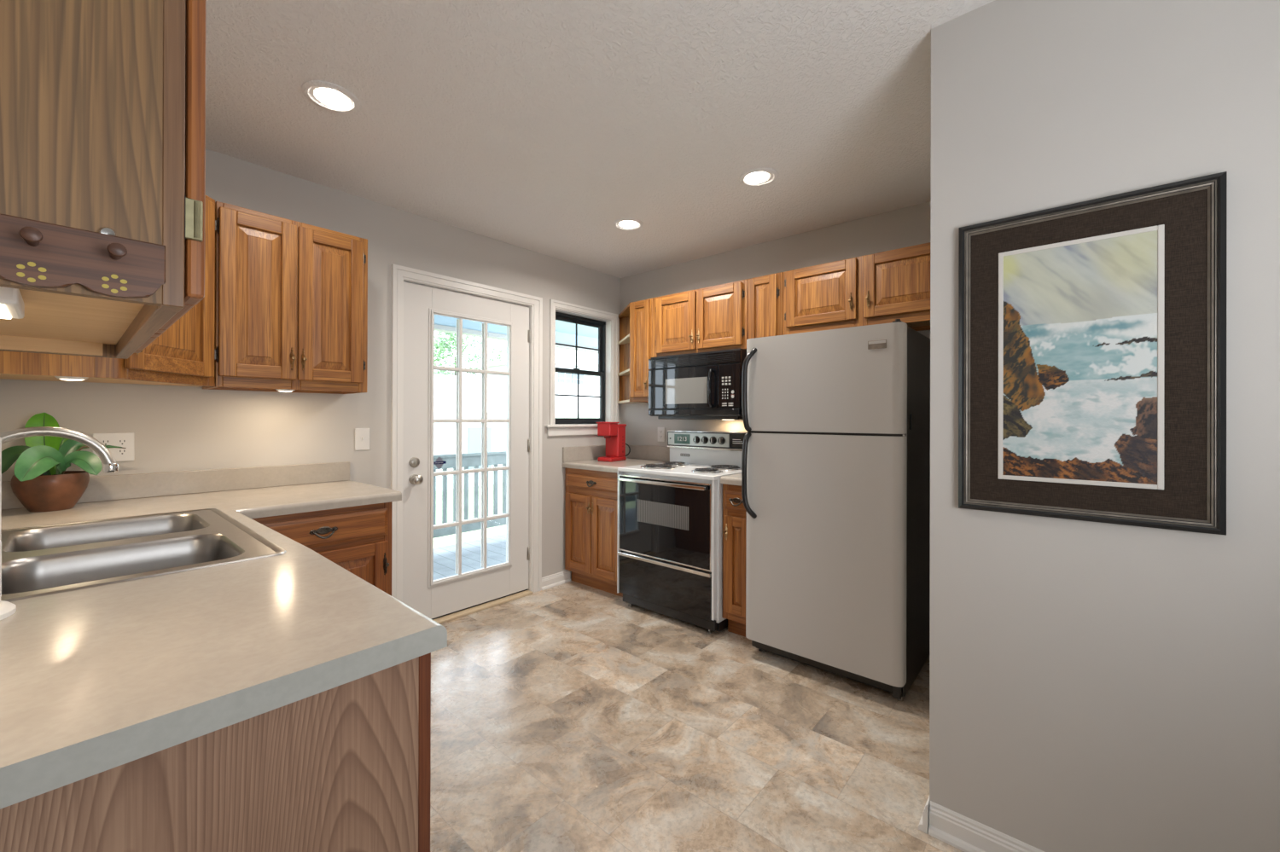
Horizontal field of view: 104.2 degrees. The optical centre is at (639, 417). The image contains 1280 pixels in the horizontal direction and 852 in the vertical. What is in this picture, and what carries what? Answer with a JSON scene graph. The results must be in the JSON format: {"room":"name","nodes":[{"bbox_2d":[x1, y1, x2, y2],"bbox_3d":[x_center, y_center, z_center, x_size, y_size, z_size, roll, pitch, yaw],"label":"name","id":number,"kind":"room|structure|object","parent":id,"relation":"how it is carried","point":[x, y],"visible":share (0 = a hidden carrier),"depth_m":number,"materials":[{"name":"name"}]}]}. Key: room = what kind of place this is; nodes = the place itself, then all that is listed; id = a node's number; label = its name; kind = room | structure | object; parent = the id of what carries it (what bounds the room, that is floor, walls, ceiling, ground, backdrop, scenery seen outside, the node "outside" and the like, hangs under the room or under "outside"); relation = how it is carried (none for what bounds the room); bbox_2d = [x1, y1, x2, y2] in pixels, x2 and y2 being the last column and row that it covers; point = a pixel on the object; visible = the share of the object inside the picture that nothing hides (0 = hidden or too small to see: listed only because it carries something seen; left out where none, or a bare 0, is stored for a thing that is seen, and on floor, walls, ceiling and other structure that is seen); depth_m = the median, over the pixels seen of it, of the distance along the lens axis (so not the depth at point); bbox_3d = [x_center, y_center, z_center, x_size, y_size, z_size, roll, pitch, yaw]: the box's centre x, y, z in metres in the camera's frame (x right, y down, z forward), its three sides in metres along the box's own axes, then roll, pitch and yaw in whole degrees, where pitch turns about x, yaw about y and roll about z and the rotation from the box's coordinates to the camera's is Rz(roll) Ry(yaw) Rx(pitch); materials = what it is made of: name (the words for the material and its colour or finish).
{"room":"kitchen","nodes":[
{"label":"kitchen","id":0,"kind":"room"},
{"bbox_2d":[0,149,620,580],"bbox_3d":[-1.293,0.030,3.044,0.120,2.440,3.520,0,0,41],"label":"wall","id":1,"kind":"structure","parent":0,"point":[176,428],"depth_m":2.55,"materials":[{"name":"beige paint"}]},
{"bbox_2d":[92,432,134,461],"bbox_3d":[-2.112,0.121,2.001,0.007,0.116,0.116,0,0,41],"label":"wall outlet","id":2,"kind":"object","parent":1,"relation":"attached to","point":[126,440],"visible":0.71,"depth_m":2.01,"materials":[{"name":"white plastic"}]},
{"bbox_2d":[99,439,111,445],"bbox_3d":[-2.125,0.101,1.981,0.002,0.029,0.033,0,0,41],"label":"receptacle","id":3,"kind":"object","parent":2,"relation":"attached to","point":[106,442],"depth_m":1.98,"materials":[{"name":"white plastic"}]},
{"bbox_2d":[116,438,127,446],"bbox_3d":[-2.095,0.101,2.016,0.002,0.029,0.033,0,0,41],"label":"receptacle","id":4,"kind":"object","parent":2,"relation":"attached to","point":[119,442],"depth_m":2.02,"materials":[{"name":"white plastic"}]},
{"bbox_2d":[116,448,127,455],"bbox_3d":[-2.095,0.141,2.016,0.002,0.029,0.033,0,0,41],"label":"receptacle","id":5,"kind":"object","parent":2,"relation":"attached to","point":[119,451],"depth_m":2.02,"materials":[{"name":"white plastic"}]},
{"bbox_2d":[1,461,349,510],"bbox_3d":[-1.935,0.283,2.195,0.020,0.099,1.196,0,0,41],"label":"backsplash","id":6,"kind":"structure","parent":1,"relation":"attached to","point":[138,485],"depth_m":2.18,"materials":[{"name":"beige laminate"}]},
{"bbox_2d":[202,201,367,394],"bbox_3d":[-1.619,-0.497,2.303,0.352,0.750,0.580,0,0,41],"label":"upper cabinet","id":7,"kind":"object","parent":1,"relation":"attached to","point":[291,296],"visible":1,"depth_m":2.17,"materials":[{"name":"brown wood"}]},
{"bbox_2d":[275,389,294,392],"bbox_3d":[-1.596,-0.129,2.243,0.072,0.031,0.072,0,0,41],"label":"puck light","id":8,"kind":"object","parent":7,"relation":"attached to","point":[278,390],"visible":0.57,"depth_m":2.22,"materials":[{"name":"white plastic"}]},
{"bbox_2d":[354,428,369,450],"bbox_3d":[-1.502,0.118,2.698,0.016,0.118,0.074,0,0,41],"label":"light switch","id":9,"kind":"object","parent":1,"relation":"attached to","point":[362,435],"visible":1,"depth_m":2.70,"materials":[{"name":"white plastic"}]},
{"bbox_2d":[402,281,530,619],"bbox_3d":[-1.075,0.217,3.213,0.112,2.011,0.897,0,0,41],"label":"door","id":10,"kind":"structure","parent":1,"relation":"in","point":[432,598],"depth_m":3.15,"materials":[{"name":"white paint"}]},
{"bbox_2d":[433,456,446,469],"bbox_3d":[-1.237,0.282,3.070,0.002,0.083,0.086,0,0,41],"label":"sticker","id":11,"kind":"object","parent":10,"relation":"attached to","point":[439,462],"visible":0.96,"depth_m":3.07,"materials":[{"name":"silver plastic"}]},
{"bbox_2d":[390,263,542,624],"bbox_3d":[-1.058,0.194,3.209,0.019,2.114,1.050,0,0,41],"label":"trim","id":12,"kind":"structure","parent":1,"relation":"attached to","point":[399,273],"depth_m":3.05,"materials":[{"name":"white paint"}]},
{"bbox_2d":[541,570,571,591],"bbox_3d":[-0.624,1.210,3.706,0.026,0.086,0.275,0,0,41],"label":"baseboard","id":13,"kind":"structure","parent":1,"relation":"attached to","point":[548,582],"depth_m":3.70,"materials":[{"name":"white paint"}]},
{"bbox_2d":[544,424,597,436],"bbox_3d":[-0.449,0.098,3.945,0.095,0.087,0.788,0,0,41],"label":"trim","id":14,"kind":"structure","parent":1,"relation":"attached to","point":[557,429],"depth_m":3.81,"materials":[{"name":"white paint"}]},
{"bbox_2d":[555,311,605,424],"bbox_3d":[-0.502,-0.376,3.993,0.050,0.865,0.597,0,0,41],"label":"window","id":15,"kind":"structure","parent":1,"relation":"in","point":[601,325],"depth_m":4.07,"materials":[{"name":"black metal"}]},
{"bbox_2d":[548,298,618,424],"bbox_3d":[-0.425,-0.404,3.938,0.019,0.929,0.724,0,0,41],"label":"trim","id":16,"kind":"structure","parent":1,"relation":"attached to","point":[554,304],"depth_m":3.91,"materials":[{"name":"white paint"}]},
{"bbox_2d":[562,445,605,462],"bbox_3d":[-0.374,0.284,3.996,0.020,0.112,0.634,0,0,41],"label":"backsplash","id":17,"kind":"structure","parent":1,"relation":"attached to","point":[578,453],"depth_m":3.90,"materials":[{"name":"beige laminate"}]},
{"bbox_2d":[205,0,994,278],"bbox_3d":[0.152,-1.241,-0.254,6.620,0.100,6.620,0,0,41],"label":"ceiling","id":18,"kind":"structure","parent":0,"point":[539,126],"depth_m":1.93,"materials":[{"name":"white paint"}]},
{"bbox_2d":[301,80,360,113],"bbox_3d":[-1.148,-1.187,1.853,0.186,0.010,0.186,0,0,41],"label":"recessed light","id":19,"kind":"object","parent":18,"relation":"in","point":[329,100],"visible":1,"depth_m":1.84,"materials":[{"name":"white paint"}]},
{"bbox_2d":[612,217,643,230],"bbox_3d":[-0.073,-1.181,3.056,0.186,0.010,0.186,0,0,41],"label":"recessed light","id":20,"kind":"object","parent":18,"relation":"in","point":[629,224],"visible":1,"depth_m":3.04,"materials":[{"name":"white paint"}]},
{"bbox_2d":[739,167,778,186],"bbox_3d":[0.586,-1.180,2.456,0.186,0.010,0.186,0,0,41],"label":"recessed light","id":21,"kind":"object","parent":18,"relation":"in","point":[753,177],"visible":1,"depth_m":2.44,"materials":[{"name":"white paint"}]},
{"bbox_2d":[430,581,963,851],"bbox_3d":[0.150,1.289,-0.343,6.500,0.080,6.500,0,0,41],"label":"floor","id":22,"kind":"structure","parent":0,"point":[571,717],"depth_m":1.92,"materials":[{"name":"tile"}]},
{"bbox_2d":[0,652,430,851],"bbox_3d":[-1.060,0.811,1.072,1.417,0.873,0.646,0,0,41],"label":"base cabinet","id":23,"kind":"object","parent":22,"relation":"on","point":[345,768],"visible":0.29,"depth_m":0.66,"materials":[{"name":"brown wood"}]},
{"bbox_2d":[0,461,447,809],"bbox_3d":[-1.134,0.304,1.501,2.140,0.138,1.196,0,0,41],"label":"countertop","id":24,"kind":"structure","parent":23,"relation":"on","point":[94,681],"depth_m":0.76,"materials":[{"name":"beige stone"}]},
{"bbox_2d":[0,600,16,620],"bbox_3d":[-1.117,0.163,0.800,0.144,0.340,0.144,0,0,41],"label":"towel stand","id":25,"kind":"object","parent":24,"relation":"on","point":[7,609],"visible":0.98,"depth_m":0.84,"materials":[{"name":"white plastic"}]},
{"bbox_2d":[0,436,1,602],"bbox_3d":[-1.117,0.173,0.800,0.112,0.278,0.112,0,0,41],"label":"paper towel roll","id":26,"kind":"object","parent":25,"relation":"on","point":[0,437],"visible":1,"depth_m":0.84,"materials":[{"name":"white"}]},
{"bbox_2d":[0,426,118,472],"bbox_3d":[-1.445,0.176,1.194,0.133,0.307,0.275,0,0,41],"label":"faucet","id":27,"kind":"object","parent":24,"relation":"on","point":[110,465],"visible":1,"depth_m":1.25,"materials":[{"name":"grey metal"}]},
{"bbox_2d":[1,413,126,512],"bbox_3d":[-2.063,0.157,1.760,0.258,0.348,0.266,0,0,-20],"label":"potted orchid","id":28,"kind":"object","parent":24,"relation":"on","point":[41,482],"visible":0.92,"depth_m":1.75,"materials":[{"name":"plant"}]},
{"bbox_2d":[0,508,286,601],"bbox_3d":[-1.384,0.419,1.308,0.907,0.181,0.556,0,0,41],"label":"sink","id":29,"kind":"object","parent":24,"relation":"in","point":[40,561],"visible":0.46,"depth_m":1.33,"materials":[{"name":"metal"}]},
{"bbox_2d":[251,501,392,596],"bbox_3d":[-1.502,0.811,2.198,0.650,0.874,0.562,0,0,41],"label":"base cabinet","id":30,"kind":"object","parent":22,"relation":"on","point":[357,539],"visible":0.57,"depth_m":2.09,"materials":[{"name":"brown wood"}]},
{"bbox_2d":[564,467,622,597],"bbox_3d":[-0.157,0.817,3.780,0.610,0.874,0.650,0,0,41],"label":"base cabinet","id":31,"kind":"object","parent":22,"relation":"on","point":[591,497],"visible":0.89,"depth_m":3.57,"materials":[{"name":"brown wood"}]},
{"bbox_2d":[562,444,669,472],"bbox_3d":[-0.145,0.304,3.798,0.625,0.151,0.634,0,0,41],"label":"countertop","id":32,"kind":"structure","parent":31,"relation":"on","point":[578,457],"depth_m":3.88,"materials":[{"name":"beige laminate"}]},
{"bbox_2d":[596,422,630,462],"bbox_3d":[-0.206,0.188,3.896,0.149,0.303,0.259,0,0,33],"label":"coffee maker","id":33,"kind":"object","parent":32,"relation":"on","point":[613,433],"visible":1,"depth_m":3.86,"materials":[{"name":"red plastic"}]},
{"bbox_2d":[616,430,747,634],"bbox_3d":[0.345,0.676,3.302,0.766,1.155,0.701,0,0,41],"label":"electric range","id":34,"kind":"object","parent":22,"relation":"on","point":[670,519],"visible":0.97,"depth_m":3.07,"materials":[{"name":"white glass"}]},
{"bbox_2d":[622,471,727,632],"bbox_3d":[0.369,0.796,3.331,0.754,0.878,0.625,0,0,41],"label":"oven","id":35,"kind":"object","parent":34,"relation":"in","point":[719,624],"depth_m":2.88,"materials":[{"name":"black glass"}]},
{"bbox_2d":[617,462,741,481],"bbox_3d":[0.346,0.347,3.306,0.755,0.027,0.645,0,0,41],"label":"cooktop","id":36,"kind":"object","parent":34,"relation":"in","point":[670,471],"depth_m":3.16,"materials":[{"name":"white metal"}]},
{"bbox_2d":[674,434,690,444],"bbox_3d":[0.306,0.158,3.629,0.140,0.070,0.002,0,0,41],"label":"clock","id":37,"kind":"object","parent":34,"relation":"on","point":[678,439],"depth_m":3.63,"materials":[{"name":"green glass"}]},
{"bbox_2d":[722,483,746,637],"bbox_3d":[0.734,0.819,3.008,0.208,0.874,0.650,0,0,41],"label":"base cabinet","id":38,"kind":"object","parent":22,"relation":"on","point":[734,511],"visible":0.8,"depth_m":2.81,"materials":[{"name":"brown wood"}]},
{"bbox_2d":[720,473,741,486],"bbox_3d":[0.747,0.305,3.021,0.210,0.151,0.639,0,0,41],"label":"countertop","id":39,"kind":"structure","parent":38,"relation":"on","point":[735,480],"depth_m":2.82,"materials":[{"name":"beige laminate"}]},
{"bbox_2d":[741,319,930,701],"bbox_3d":[1.046,0.412,2.613,0.756,1.685,0.751,0,0,41],"label":"refrigerator","id":40,"kind":"object","parent":22,"relation":"on","point":[835,456],"visible":0.98,"depth_m":2.33,"materials":[{"name":"grey metal"}]},
{"bbox_2d":[619,201,930,446],"bbox_3d":[0.880,0.037,3.410,2.684,2.440,0.120,0,0,41],"label":"wall","id":41,"kind":"structure","parent":0,"point":[909,226],"depth_m":3.40,"materials":[{"name":"beige paint"}]},
{"bbox_2d":[617,302,648,403],"bbox_3d":[-0.120,-0.490,3.997,0.394,0.750,0.303,0,0,41],"label":"corner shelf unit","id":42,"kind":"object","parent":41,"relation":"attached to","point":[625,320],"visible":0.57,"depth_m":4.18,"materials":[{"name":"brown wood"}]},
{"bbox_2d":[629,298,652,402],"bbox_3d":[0.090,-0.490,3.782,0.216,0.750,0.352,0,0,41],"label":"upper cabinet","id":43,"kind":"object","parent":41,"relation":"attached to","point":[641,315],"visible":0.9,"depth_m":3.67,"materials":[{"name":"brown wood"}]},
{"bbox_2d":[625,444,669,461],"bbox_3d":[0.063,0.285,4.022,0.604,0.112,0.021,0,0,41],"label":"backsplash","id":44,"kind":"structure","parent":41,"relation":"attached to","point":[646,452],"depth_m":4.01,"materials":[{"name":"beige laminate"}]},
{"bbox_2d":[657,427,664,442],"bbox_3d":[0.168,0.135,3.943,0.072,0.116,0.007,0,0,41],"label":"wall outlet","id":45,"kind":"object","parent":41,"relation":"attached to","point":[660,430],"visible":1,"depth_m":3.94,"materials":[{"name":"white plastic"}]},
{"bbox_2d":[652,279,747,357],"bbox_3d":[0.463,-0.646,3.459,0.768,0.437,0.352,0,0,41],"label":"upper cabinet","id":46,"kind":"object","parent":41,"relation":"attached to","point":[712,318],"visible":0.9,"depth_m":3.31,"materials":[{"name":"brown wood"}]},
{"bbox_2d":[647,348,746,419],"bbox_3d":[0.445,-0.203,3.415,0.733,0.442,0.440,0,0,41],"label":"microwave","id":47,"kind":"object","parent":46,"relation":"attached to","point":[707,385],"visible":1,"depth_m":3.25,"materials":[{"name":"black plastic"}]},
{"bbox_2d":[747,272,783,339],"bbox_3d":[0.842,-0.489,3.130,0.232,0.750,0.352,0,0,41],"label":"upper cabinet","id":48,"kind":"object","parent":41,"relation":"attached to","point":[765,293],"visible":0.34,"depth_m":3.02,"materials":[{"name":"brown wood"}]},
{"bbox_2d":[783,242,930,335],"bbox_3d":[1.267,-0.671,2.763,0.886,0.385,0.352,0,0,41],"label":"upper cabinet","id":49,"kind":"object","parent":41,"relation":"attached to","point":[886,287],"visible":0.83,"depth_m":2.67,"materials":[{"name":"brown wood"}]},
{"bbox_2d":[928,0,1279,851],"bbox_3d":[2.803,0.038,0.743,3.916,2.440,1.392,0,0,41],"label":"wall","id":50,"kind":"structure","parent":0,"point":[1095,687],"depth_m":1.26,"materials":[{"name":"beige paint"}]},
{"bbox_2d":[917,796,929,834],"bbox_3d":[1.310,1.213,2.032,0.026,0.086,1.392,0,0,41],"label":"baseboard","id":51,"kind":"structure","parent":50,"relation":"attached to","point":[923,825],"depth_m":1.50,"materials":[{"name":"white paint"}]},
{"bbox_2d":[958,171,1227,535],"bbox_3d":[1.127,-0.144,1.291,0.513,0.819,0.026,0,0,41],"label":"framed painting","id":52,"kind":"object","parent":50,"relation":"attached to","point":[1092,333],"visible":1,"depth_m":1.26,"materials":[{"name":"black paint"}]},
{"bbox_3d":[-2.566,0.021,-0.166,2.160,2.440,3.200,0,0,41],"label":"wall","id":53,"kind":"structure","parent":0,"visible":0},
{"bbox_2d":[0,0,206,359],"bbox_3d":[-0.877,-0.517,0.696,0.762,0.791,0.309,0,0,41],"label":"upper cabinet","id":54,"kind":"object","parent":53,"relation":"attached to","point":[102,102],"visible":0.99,"depth_m":0.52,"materials":[{"name":"brown wood"}]},
{"bbox_2d":[0,286,24,319],"bbox_3d":[-0.771,-0.135,0.553,0.130,0.026,0.107,0,0,41],"label":"light","id":55,"kind":"object","parent":54,"relation":"attached to","point":[12,305],"visible":0.86,"depth_m":0.56,"materials":[{"name":"white plastic"}]},
{"bbox_2d":[0,213,165,298],"bbox_3d":[-0.555,-0.157,0.457,0.042,0.070,0.176,0,0,41],"label":"peg rack","id":56,"kind":"object","parent":54,"relation":"attached to","point":[33,253],"visible":1,"depth_m":0.48,"materials":[{"name":"brown wood"}]},
{"bbox_2d":[16,261,46,282],"bbox_3d":[-0.564,-0.135,0.462,0.001,0.019,0.018,0,0,41],"label":"flower","id":57,"kind":"object","parent":56,"relation":"on","point":[26,271],"depth_m":0.46,"materials":[{"name":"yellow paint"}]},
{"bbox_2d":[101,274,127,293],"bbox_3d":[-0.529,-0.134,0.502,0.001,0.019,0.018,0,0,41],"label":"flower","id":58,"kind":"object","parent":56,"relation":"on","point":[110,283],"depth_m":0.50,"materials":[{"name":"yellow paint"}]},
{"bbox_2d":[0,195,215,386],"bbox_3d":[-1.904,-0.499,1.775,0.613,0.750,0.599,0,0,41],"label":"upper cabinet","id":59,"kind":"object","parent":53,"relation":"attached to","point":[183,354],"visible":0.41,"depth_m":1.78,"materials":[{"name":"brown wood"}]},
{"bbox_2d":[54,376,88,381],"bbox_3d":[-1.812,-0.132,1.589,0.072,0.031,0.072,0,0,41],"label":"puck light","id":60,"kind":"object","parent":59,"relation":"attached to","point":[64,378],"visible":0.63,"depth_m":1.57,"materials":[{"name":"white plastic"}]},
{"label":"outside","id":61,"kind":"structure","parent":0,"visible":0},
{"bbox_2d":[433,483,506,548],"bbox_3d":[-34.960,2.446,34.384,87.950,0.100,120.000,0,0,41],"label":"lawn","id":62,"kind":"structure","parent":61,"point":[497,531],"depth_m":12.86,"materials":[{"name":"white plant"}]},
{"bbox_2d":[434,331,472,375],"bbox_3d":[-13.020,-1.852,30.848,5.528,8.630,5.786,0,0,41],"label":"tree","id":63,"kind":"object","parent":62,"relation":"on","point":[439,346],"visible":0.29,"depth_m":31.67,"materials":[{"name":"green plant"}]},
{"bbox_2d":[434,331,481,377],"bbox_3d":[-14.630,-2.423,39.470,6.588,9.786,6.084,0,0,41],"label":"tree","id":64,"kind":"object","parent":62,"relation":"on","point":[474,355],"visible":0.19,"depth_m":39.51,"materials":[{"name":"green plant"}]},
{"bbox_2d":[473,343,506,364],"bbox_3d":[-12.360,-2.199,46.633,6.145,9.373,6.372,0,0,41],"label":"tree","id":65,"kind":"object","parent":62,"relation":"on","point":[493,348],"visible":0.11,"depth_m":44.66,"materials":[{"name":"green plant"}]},
{"bbox_2d":[433,373,599,491],"bbox_3d":[-7.403,0.358,21.095,7.400,4.200,28.600,0,0,41],"label":"neighboring building","id":66,"kind":"structure","parent":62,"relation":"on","point":[445,386],"depth_m":18.30,"materials":[{"name":"white"}]},
{"bbox_2d":[472,359,599,385],"bbox_3d":[-4.553,-0.631,38.810,7.100,6.250,14.500,0,0,41],"label":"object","id":67,"kind":"structure","parent":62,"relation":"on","point":[500,365],"depth_m":34.27,"materials":[{"name":"white"}]},
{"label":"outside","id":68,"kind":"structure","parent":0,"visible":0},
{"bbox_2d":[433,534,506,580],"bbox_3d":[-1.660,1.400,4.203,1.910,0.100,8.000,0,0,41],"label":"floor","id":69,"kind":"structure","parent":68,"point":[444,557],"depth_m":4.83,"materials":[{"name":"grey wood"}]},
{"bbox_2d":[433,451,506,538],"bbox_3d":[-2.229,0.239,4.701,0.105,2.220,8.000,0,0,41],"label":"porch railing","id":70,"kind":"object","parent":69,"relation":"on","point":[495,458],"visible":0.17,"depth_m":5.21,"materials":[{"name":"white paint"}]},
{"bbox_2d":[434,314,598,354],"bbox_3d":[-2.246,-0.961,4.721,0.120,0.180,8.000,0,0,41],"label":"beam","id":71,"kind":"structure","parent":70,"relation":"on","point":[445,324],"depth_m":5.42,"materials":[{"name":"grey paint"}]},
{"bbox_2d":[555,320,598,338],"bbox_3d":[-1.747,-1.090,4.289,2.160,0.080,8.000,0,0,41],"label":"ceiling","id":72,"kind":"structure","parent":71,"relation":"on","point":[562,327],"depth_m":5.94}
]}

